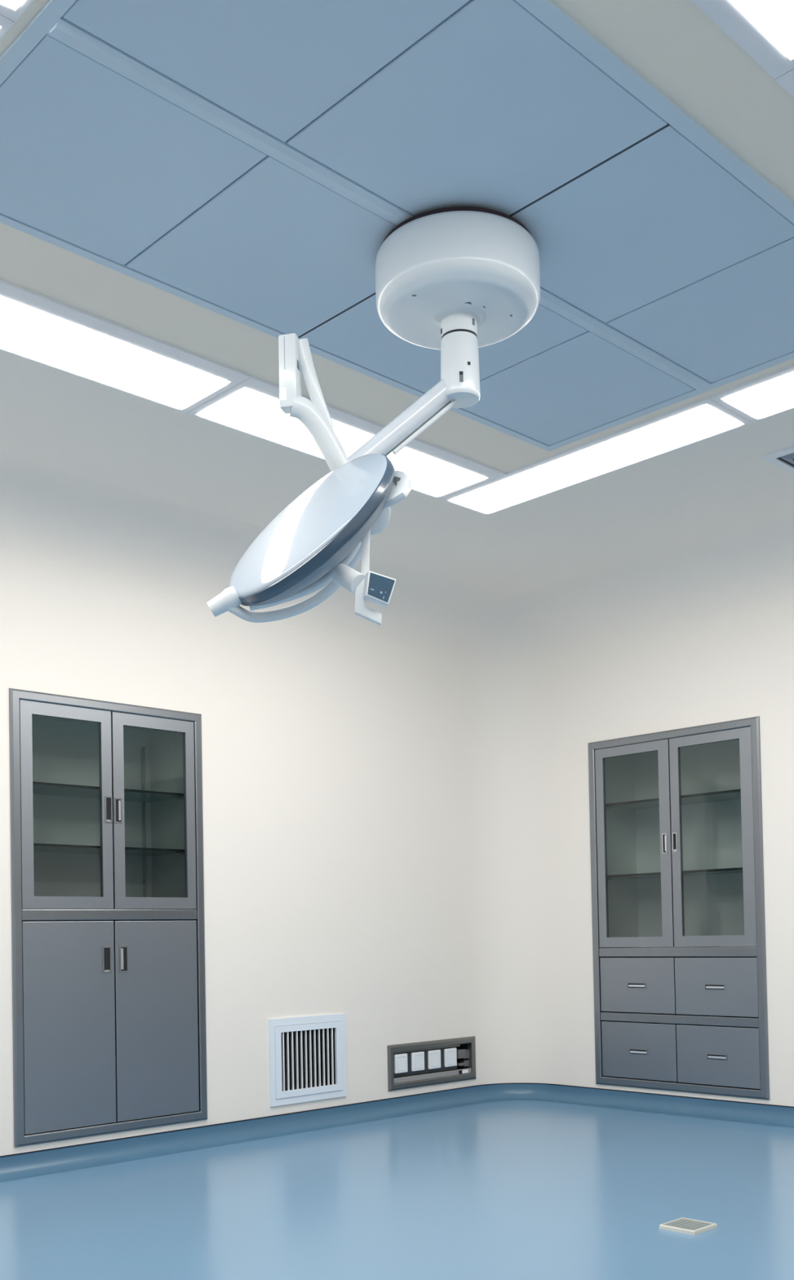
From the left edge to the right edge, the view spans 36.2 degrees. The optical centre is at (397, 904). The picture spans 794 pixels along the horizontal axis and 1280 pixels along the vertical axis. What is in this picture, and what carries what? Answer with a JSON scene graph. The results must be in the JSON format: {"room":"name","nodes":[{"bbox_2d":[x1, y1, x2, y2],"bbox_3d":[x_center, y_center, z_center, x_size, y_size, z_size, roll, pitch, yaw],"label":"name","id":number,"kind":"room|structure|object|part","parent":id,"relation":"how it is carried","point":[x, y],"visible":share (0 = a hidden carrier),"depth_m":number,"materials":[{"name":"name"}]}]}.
{"room":"operating room","nodes":[
{"label":"operating room","id":0,"kind":"room"},
{"bbox_2d":[0,454,505,1155],"bbox_3d":[-1.851,-0.261,4.474,6.080,2.779,0.750,0,-2,-44],"label":"wall","id":1,"kind":"structure","parent":0,"point":[335,842],"depth_m":5.61,"materials":[{"name":"paint"}]},
{"bbox_2d":[8,688,207,1147],"bbox_3d":[-1.294,0.055,5.143,0.900,1.779,0.384,0,-2,-44],"label":"cabinet","id":2,"kind":"object","parent":1,"relation":"attached to","point":[109,1014],"visible":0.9,"depth_m":5.08,"materials":[{"name":"metal"}]},
{"bbox_3d":[-1.329,-0.390,4.887,0.403,0.818,0.020,0,-2,-44],"label":"glass door","id":3,"kind":"part","parent":2,"relation":"part of","materials":[{"name":"metal"}]},
{"bbox_3d":[-1.328,-0.390,4.888,0.307,0.719,0.004,0,-2,-44],"label":"glass pane","id":4,"kind":"part","parent":2,"relation":"part of","materials":[{"name":"clear glass"}]},
{"bbox_3d":[-1.312,0.482,4.865,0.404,0.827,0.020,0,-2,-44],"label":"steel door","id":5,"kind":"part","parent":2,"relation":"part of","materials":[{"name":"grey metal"}]},
{"bbox_3d":[-1.190,0.227,4.979,0.040,0.109,0.004,0,-2,-44],"label":"handle","id":6,"kind":"part","parent":2,"relation":"part of","materials":[{"name":"silver metal"}]},
{"bbox_2d":[32,784,183,802],"bbox_3d":[-1.323,-0.477,5.176,0.832,0.008,0.310,0,-2,-44],"label":"glass shelf","id":7,"kind":"object","parent":2,"relation":"attached to","point":[55,793],"depth_m":5.24,"materials":[{"name":"teal"}]},
{"bbox_3d":[-1.189,-0.391,5.006,0.034,0.109,0.004,0,-2,-44],"label":"handle","id":8,"kind":"part","parent":2,"relation":"part of","materials":[{"name":"silver metal"}]},
{"bbox_2d":[33,845,184,856],"bbox_3d":[-1.319,-0.231,5.170,0.832,0.008,0.310,0,-2,-44],"label":"glass shelf","id":9,"kind":"object","parent":2,"relation":"attached to","point":[38,851],"depth_m":5.24,"materials":[{"name":"teal"}]},
{"bbox_3d":[-1.157,-0.388,5.038,0.036,0.105,0.004,0,-2,-44],"label":"handle","id":10,"kind":"part","parent":2,"relation":"part of","materials":[{"name":"silver metal"}]},
{"bbox_3d":[-1.133,0.227,5.034,0.041,0.109,0.004,0,-2,-44],"label":"handle","id":11,"kind":"part","parent":2,"relation":"part of","materials":[{"name":"silver metal"}]},
{"bbox_3d":[-1.154,-0.348,5.540,0.006,0.740,0.021,0,-2,-44],"label":"shelf rail","id":12,"kind":"part","parent":2,"relation":"part of","materials":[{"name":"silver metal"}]},
{"bbox_3d":[-1.034,-0.389,5.172,0.404,0.818,0.020,0,-2,-44],"label":"glass door","id":13,"kind":"part","parent":2,"relation":"part of","materials":[{"name":"glass"}]},
{"bbox_3d":[-1.018,0.483,5.150,0.405,0.827,0.020,0,-2,-44],"label":"steel door","id":14,"kind":"part","parent":2,"relation":"part of","materials":[{"name":"grey metal"}]},
{"bbox_3d":[-1.032,-0.388,5.175,0.310,0.719,0.004,0,-2,-44],"label":"glass pane","id":15,"kind":"part","parent":2,"relation":"part of","materials":[{"name":"clear glass"}]},
{"bbox_2d":[0,1085,482,1182],"bbox_3d":[-1.714,1.002,4.397,5.980,0.084,0.079,0,-2,-44],"label":"baseboard","id":16,"kind":"structure","parent":1,"relation":"attached to","point":[15,1166],"depth_m":5.32,"materials":[{"name":"blue plastic"}]},
{"bbox_2d":[268,1013,346,1106],"bbox_3d":[-0.456,0.728,5.753,0.461,0.398,0.133,0,-2,-44],"label":"air vent","id":17,"kind":"object","parent":1,"relation":"in","point":[308,1060],"visible":0.94,"depth_m":5.75,"materials":[{"name":"white metal"}]},
{"bbox_2d":[386,1035,475,1091],"bbox_3d":[0.159,0.823,6.324,0.649,0.229,0.103,0,-2,-44],"label":"outlet panel","id":18,"kind":"object","parent":1,"relation":"attached to","point":[428,1063],"visible":0.99,"depth_m":6.28,"materials":[{"name":"grey metal"}]},
{"bbox_2d":[394,1053,408,1073],"bbox_3d":[0.020,0.804,6.134,0.087,0.095,0.015,0,-2,-44],"label":"socket","id":19,"kind":"object","parent":18,"relation":"attached to","point":[401,1060],"depth_m":6.13,"materials":[{"name":"white plastic"}]},
{"bbox_2d":[411,1051,424,1071],"bbox_3d":[0.107,0.805,6.219,0.087,0.095,0.015,0,-2,-44],"label":"socket","id":20,"kind":"object","parent":18,"relation":"attached to","point":[417,1057],"depth_m":6.21,"materials":[{"name":"white plastic"}]},
{"bbox_3d":[0.141,0.814,6.271,0.480,0.116,0.014,0,-2,-44],"label":"socket plate","id":21,"kind":"part","parent":18,"relation":"part of","materials":[{"name":"grey plastic"}]},
{"bbox_3d":[0.146,0.747,6.285,0.505,0.015,0.026,0,-2,-44],"label":"rail","id":22,"kind":"part","parent":18,"relation":"part of","materials":[{"name":"grey metal"}]},
{"bbox_2d":[427,1049,440,1069],"bbox_3d":[0.194,0.805,6.303,0.087,0.095,0.015,0,-2,-44],"label":"socket","id":23,"kind":"object","parent":18,"relation":"attached to","point":[433,1055],"depth_m":6.29,"materials":[{"name":"white plastic"}]},
{"bbox_2d":[444,1047,457,1066],"bbox_3d":[0.281,0.806,6.388,0.087,0.095,0.015,0,-2,-44],"label":"socket","id":24,"kind":"object","parent":18,"relation":"attached to","point":[450,1053],"depth_m":6.38,"materials":[{"name":"white plastic"}]},
{"bbox_3d":[0.363,0.890,6.457,0.046,0.018,0.004,0,-2,-44],"label":"label plate","id":25,"kind":"part","parent":18,"relation":"part of","materials":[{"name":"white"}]},
{"bbox_2d":[0,1100,793,1279],"bbox_3d":[0.243,1.008,2.860,6.850,0.080,5.900,0,-2,-44],"label":"floor","id":26,"kind":"structure","parent":0,"point":[505,1189],"depth_m":4.05,"materials":[{"name":"blue plastic"}]},
{"bbox_2d":[658,1217,718,1235],"bbox_3d":[0.878,0.970,3.661,0.128,0.012,0.124,0,-2,-44],"label":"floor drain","id":27,"kind":"object","parent":26,"relation":"on","point":[684,1225],"visible":1,"depth_m":3.65,"materials":[{"name":"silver metal"}]},
{"bbox_2d":[0,0,793,595],"bbox_3d":[0.191,-1.739,2.930,6.850,0.081,5.900,0,-2,-44],"label":"ceiling","id":28,"kind":"structure","parent":0,"point":[51,418],"depth_m":4.32,"materials":[{"name":"paint"}]},
{"bbox_2d":[0,13,14,39],"bbox_3d":[-1.259,-1.673,2.677,0.269,0.010,1.235,0,-2,-44],"label":"recessed light","id":29,"kind":"object","parent":28,"relation":"in","point":[6,24],"visible":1,"depth_m":2.33,"materials":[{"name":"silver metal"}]},
{"bbox_2d":[0,0,33,22],"bbox_3d":[-0.397,-1.712,1.788,0.269,0.010,1.240,0,-2,-44],"label":"recessed light","id":30,"kind":"object","parent":28,"relation":"in","point":[12,10],"visible":1,"depth_m":2.29,"materials":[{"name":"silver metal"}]},
{"bbox_2d":[0,0,25,8],"bbox_3d":[-0.392,-1.712,1.782,0.244,0.008,1.202,0,-2,-44],"label":"diffuser","id":31,"kind":"object","parent":30,"relation":"attached to","point":[3,3],"depth_m":2.28,"materials":[{"name":"white plastic"}]},
{"bbox_2d":[0,279,250,413],"bbox_3d":[-1.026,-1.657,3.516,1.232,0.010,0.353,0,-2,-44],"label":"recessed light","id":32,"kind":"object","parent":28,"relation":"in","point":[36,327],"visible":1,"depth_m":3.65,"materials":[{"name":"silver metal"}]},
{"bbox_2d":[186,375,325,460],"bbox_3d":[-0.362,-1.653,4.148,0.614,0.010,0.364,0,-2,-44],"label":"recessed light","id":33,"kind":"object","parent":28,"relation":"in","point":[251,406],"depth_m":4.10,"materials":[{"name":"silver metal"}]},
{"bbox_2d":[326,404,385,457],"bbox_3d":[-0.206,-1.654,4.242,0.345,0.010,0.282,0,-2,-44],"label":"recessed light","id":34,"kind":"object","parent":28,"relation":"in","point":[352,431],"depth_m":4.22,"materials":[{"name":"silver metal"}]},
{"bbox_2d":[0,0,793,451],"bbox_3d":[0.174,-1.685,3.134,2.378,0.017,1.356,0,-2,-44],"label":"ceiling panel","id":35,"kind":"object","parent":28,"relation":"attached to","point":[251,163],"visible":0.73,"depth_m":2.83,"materials":[{"name":"blue metal"}]},
{"bbox_3d":[-0.697,-1.681,2.766,0.541,0.006,0.607,0,-2,-44],"label":"screen panel","id":36,"kind":"part","parent":35,"relation":"part of","materials":[{"name":"blue metal"}]},
{"bbox_3d":[-0.292,-1.679,3.159,0.573,0.006,0.607,0,-2,-44],"label":"screen panel","id":37,"kind":"part","parent":35,"relation":"part of","materials":[{"name":"blue metal"}]},
{"bbox_3d":[-0.231,-1.702,2.285,0.541,0.006,0.613,0,-2,-44],"label":"screen panel","id":38,"kind":"part","parent":35,"relation":"part of","materials":[{"name":"blue metal"}]},
{"bbox_2d":[207,206,540,626],"bbox_3d":[-0.025,-1.151,2.973,0.881,1.050,0.484,0,-2,-28],"label":"light","id":39,"kind":"object","parent":35,"relation":"hanging from","point":[456,282],"visible":1,"depth_m":2.94,"materials":[{"name":"white metal"}]},
{"bbox_3d":[-0.199,-0.798,2.838,0.304,0.217,0.045,-1,-1,7],"label":"yoke rail","id":40,"kind":"part","parent":39,"relation":"part of","materials":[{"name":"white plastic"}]},
{"bbox_3d":[-0.186,-1.160,3.027,0.171,0.197,0.059,0,-2,-26],"label":"spring arm","id":41,"kind":"part","parent":39,"relation":"part of","materials":[{"name":"white metal"}]},
{"bbox_3d":[-0.107,-0.736,2.750,0.051,0.077,0.084,0,-2,-44],"label":"handle knob","id":42,"kind":"part","parent":39,"relation":"part of","materials":[{"name":"white plastic"}]},
{"bbox_3d":[-0.017,-0.963,2.811,0.082,0.129,0.207,-1,-1,-14],"label":"joint plate","id":43,"kind":"part","parent":39,"relation":"part of","materials":[{"name":"white plastic"}]},
{"bbox_3d":[0.006,-1.205,3.080,0.296,0.265,0.055,-1,-1,-8],"label":"arm","id":44,"kind":"part","parent":39,"relation":"part of","materials":[{"name":"white metal"}]},
{"bbox_3d":[0.071,-1.214,3.090,0.170,0.148,0.012,-1,-1,-8],"label":"cable rail","id":45,"kind":"part","parent":39,"relation":"part of","materials":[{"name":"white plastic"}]},
{"bbox_3d":[0.168,-1.680,3.140,2.310,0.007,0.040,0,-2,-44],"label":"rail","id":46,"kind":"part","parent":35,"relation":"part of","materials":[{"name":"blue metal"}]},
{"bbox_3d":[0.135,-1.677,3.573,0.603,0.006,0.607,0,-2,-44],"label":"screen panel","id":47,"kind":"part","parent":35,"relation":"part of","materials":[{"name":"blue fabric"}]},
{"bbox_3d":[0.174,-1.700,2.678,0.573,0.006,0.613,0,-2,-44],"label":"screen panel","id":48,"kind":"part","parent":35,"relation":"part of","materials":[{"name":"blue metal"}]},
{"bbox_3d":[0.559,-1.675,3.984,0.565,0.006,0.607,0,-2,-44],"label":"screen panel","id":49,"kind":"part","parent":35,"relation":"part of","materials":[{"name":"blue fabric"}]},
{"bbox_3d":[0.601,-1.698,3.092,0.603,0.006,0.613,0,-2,-44],"label":"screen panel","id":50,"kind":"part","parent":35,"relation":"part of","materials":[{"name":"blue metal"}]},
{"bbox_3d":[1.025,-1.696,3.504,0.565,0.006,0.613,0,-2,-44],"label":"screen panel","id":51,"kind":"part","parent":35,"relation":"part of","materials":[{"name":"blue fabric"}]},
{"bbox_2d":[386,438,506,499],"bbox_3d":[0.121,-1.651,4.615,0.503,0.010,0.364,0,-2,-44],"label":"recessed light","id":52,"kind":"object","parent":28,"relation":"in","point":[433,471],"depth_m":4.61,"materials":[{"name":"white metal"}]},
{"bbox_2d":[441,396,753,515],"bbox_3d":[0.709,-1.663,4.580,0.284,0.010,1.238,0,-2,-44],"label":"recessed light","id":53,"kind":"object","parent":28,"relation":"in","point":[704,419],"visible":1,"depth_m":4.50,"materials":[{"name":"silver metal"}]},
{"bbox_2d":[691,0,793,79],"bbox_3d":[0.462,-1.724,1.976,1.224,0.010,0.337,0,-2,-44],"label":"recessed light","id":54,"kind":"object","parent":28,"relation":"in","point":[764,29],"visible":1,"depth_m":2.37,"materials":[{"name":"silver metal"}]},
{"bbox_2d":[728,0,793,57],"bbox_3d":[0.475,-1.724,1.962,1.172,0.008,0.275,0,-2,-44],"label":"diffuser","id":55,"kind":"object","parent":54,"relation":"attached to","point":[771,22],"depth_m":2.36,"materials":[{"name":"white plastic"}]},
{"bbox_2d":[709,364,793,422],"bbox_3d":[1.571,-1.702,3.692,0.284,0.010,1.236,0,-2,-44],"label":"recessed light","id":56,"kind":"object","parent":28,"relation":"in","point":[771,394],"visible":1,"depth_m":4.03,"materials":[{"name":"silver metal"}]},
{"bbox_2d":[723,371,793,418],"bbox_3d":[1.580,-1.702,3.693,0.244,0.008,1.200,0,-2,-44],"label":"diffuser","id":57,"kind":"object","parent":56,"relation":"attached to","point":[774,395],"depth_m":4.03,"materials":[{"name":"white plastic"}]},
{"bbox_2d":[762,446,793,475],"bbox_3d":[1.734,-1.681,4.556,0.510,0.014,0.510,0,-2,-44],"label":"ceiling vent","id":58,"kind":"object","parent":28,"relation":"in","point":[784,459],"visible":1,"depth_m":4.57,"materials":[{"name":"white plastic"}]},
{"bbox_2d":[775,68,793,97],"bbox_3d":[1.342,-1.719,2.829,1.224,0.010,0.337,0,-2,-44],"label":"recessed light","id":59,"kind":"object","parent":28,"relation":"in","point":[786,80],"visible":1,"depth_m":2.53,"materials":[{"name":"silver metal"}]},
{"bbox_2d":[464,515,793,1106],"bbox_3d":[2.539,-0.335,4.867,0.770,2.779,5.500,0,-2,-44],"label":"wall","id":60,"kind":"structure","parent":0,"point":[700,633],"depth_m":6.38,"materials":[{"name":"paint"}]},
{"bbox_2d":[473,1082,557,1102],"bbox_3d":[0.635,1.011,6.523,0.458,0.084,0.151,-1,-1,1],"label":"baseboard","id":61,"kind":"structure","parent":60,"relation":"attached to","point":[485,1093],"depth_m":6.55,"materials":[{"name":"blue plastic"}]},
{"bbox_2d":[549,1084,793,1128],"bbox_3d":[2.585,0.926,4.668,0.079,0.084,5.030,0,-2,-44],"label":"baseboard","id":62,"kind":"structure","parent":60,"relation":"attached to","point":[775,1115],"depth_m":5.94,"materials":[{"name":"blue plastic"}]},
{"bbox_2d":[587,715,769,1099],"bbox_3d":[1.490,0.030,6.109,0.384,1.780,0.986,0,-2,-44],"label":"tall cabinet","id":63,"kind":"object","parent":60,"relation":"attached to","point":[680,981],"visible":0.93,"depth_m":6.12,"materials":[{"name":"metal"}]},
{"bbox_3d":[1.197,-0.298,6.163,0.004,0.929,0.337,0,-2,-44],"label":"glass pane","id":64,"kind":"part","parent":63,"relation":"part of","materials":[{"name":"clear glass"}]},
{"bbox_3d":[1.202,-0.297,6.158,0.020,1.026,0.446,0,-2,-44],"label":"glass door","id":65,"kind":"part","parent":63,"relation":"part of","materials":[{"name":"metal"}]},
{"bbox_3d":[1.208,0.411,6.129,0.008,0.030,0.112,0,-2,-44],"label":"pull handle","id":66,"kind":"part","parent":63,"relation":"part of","materials":[{"name":"metal"}]},
{"bbox_3d":[1.216,0.409,6.140,0.020,0.278,0.446,0,-2,-44],"label":"drawer","id":67,"kind":"part","parent":63,"relation":"part of","materials":[{"name":"metal"}]},
{"bbox_3d":[1.215,0.745,6.121,0.008,0.030,0.112,0,-2,-44],"label":"pull handle","id":68,"kind":"part","parent":63,"relation":"part of","materials":[{"name":"metal"}]},
{"bbox_3d":[1.222,0.740,6.132,0.020,0.282,0.446,0,-2,-44],"label":"drawer","id":69,"kind":"part","parent":63,"relation":"part of","materials":[{"name":"metal"}]},
{"bbox_3d":[1.326,-0.301,6.014,0.004,0.100,0.028,0,-2,-44],"label":"handle","id":70,"kind":"part","parent":63,"relation":"part of","materials":[{"name":"silver metal"}]},
{"bbox_2d":[605,791,741,809],"bbox_3d":[1.499,-0.530,6.142,0.310,0.008,0.918,0,-2,-44],"label":"glass shelf","id":71,"kind":"object","parent":63,"relation":"attached to","point":[712,799],"depth_m":6.21,"materials":[{"name":"teal"}]},
{"bbox_3d":[1.367,-0.305,5.972,0.004,0.095,0.027,0,-2,-44],"label":"handle","id":72,"kind":"part","parent":63,"relation":"part of","materials":[{"name":"silver metal"}]},
{"bbox_2d":[614,870,742,878],"bbox_3d":[1.506,-0.157,6.132,0.310,0.008,0.918,0,-2,-44],"label":"glass shelf","id":73,"kind":"object","parent":63,"relation":"attached to","point":[686,873],"depth_m":6.21,"materials":[{"name":"teal"}]},
{"bbox_3d":[1.512,-0.313,5.839,0.004,0.927,0.337,0,-2,-44],"label":"glass pane","id":74,"kind":"part","parent":63,"relation":"part of","materials":[{"name":"clear glass"}]},
{"bbox_3d":[1.516,-0.311,5.834,0.020,1.026,0.446,0,-2,-44],"label":"glass door","id":75,"kind":"part","parent":63,"relation":"part of","materials":[{"name":"glass"}]},
{"bbox_3d":[1.520,0.397,5.809,0.008,0.030,0.112,0,-2,-44],"label":"pull handle","id":76,"kind":"part","parent":63,"relation":"part of","materials":[{"name":"metal"}]},
{"bbox_3d":[1.526,0.731,5.800,0.008,0.030,0.112,0,-2,-44],"label":"pull handle","id":77,"kind":"part","parent":63,"relation":"part of","materials":[{"name":"metal"}]},
{"bbox_3d":[1.530,0.395,5.817,0.020,0.278,0.446,0,-2,-44],"label":"drawer","id":78,"kind":"part","parent":63,"relation":"part of","materials":[{"name":"metal"}]},
{"bbox_3d":[1.536,0.726,5.808,0.020,0.282,0.446,0,-2,-44],"label":"drawer","id":79,"kind":"part","parent":63,"relation":"part of","materials":[{"name":"metal"}]}
]}

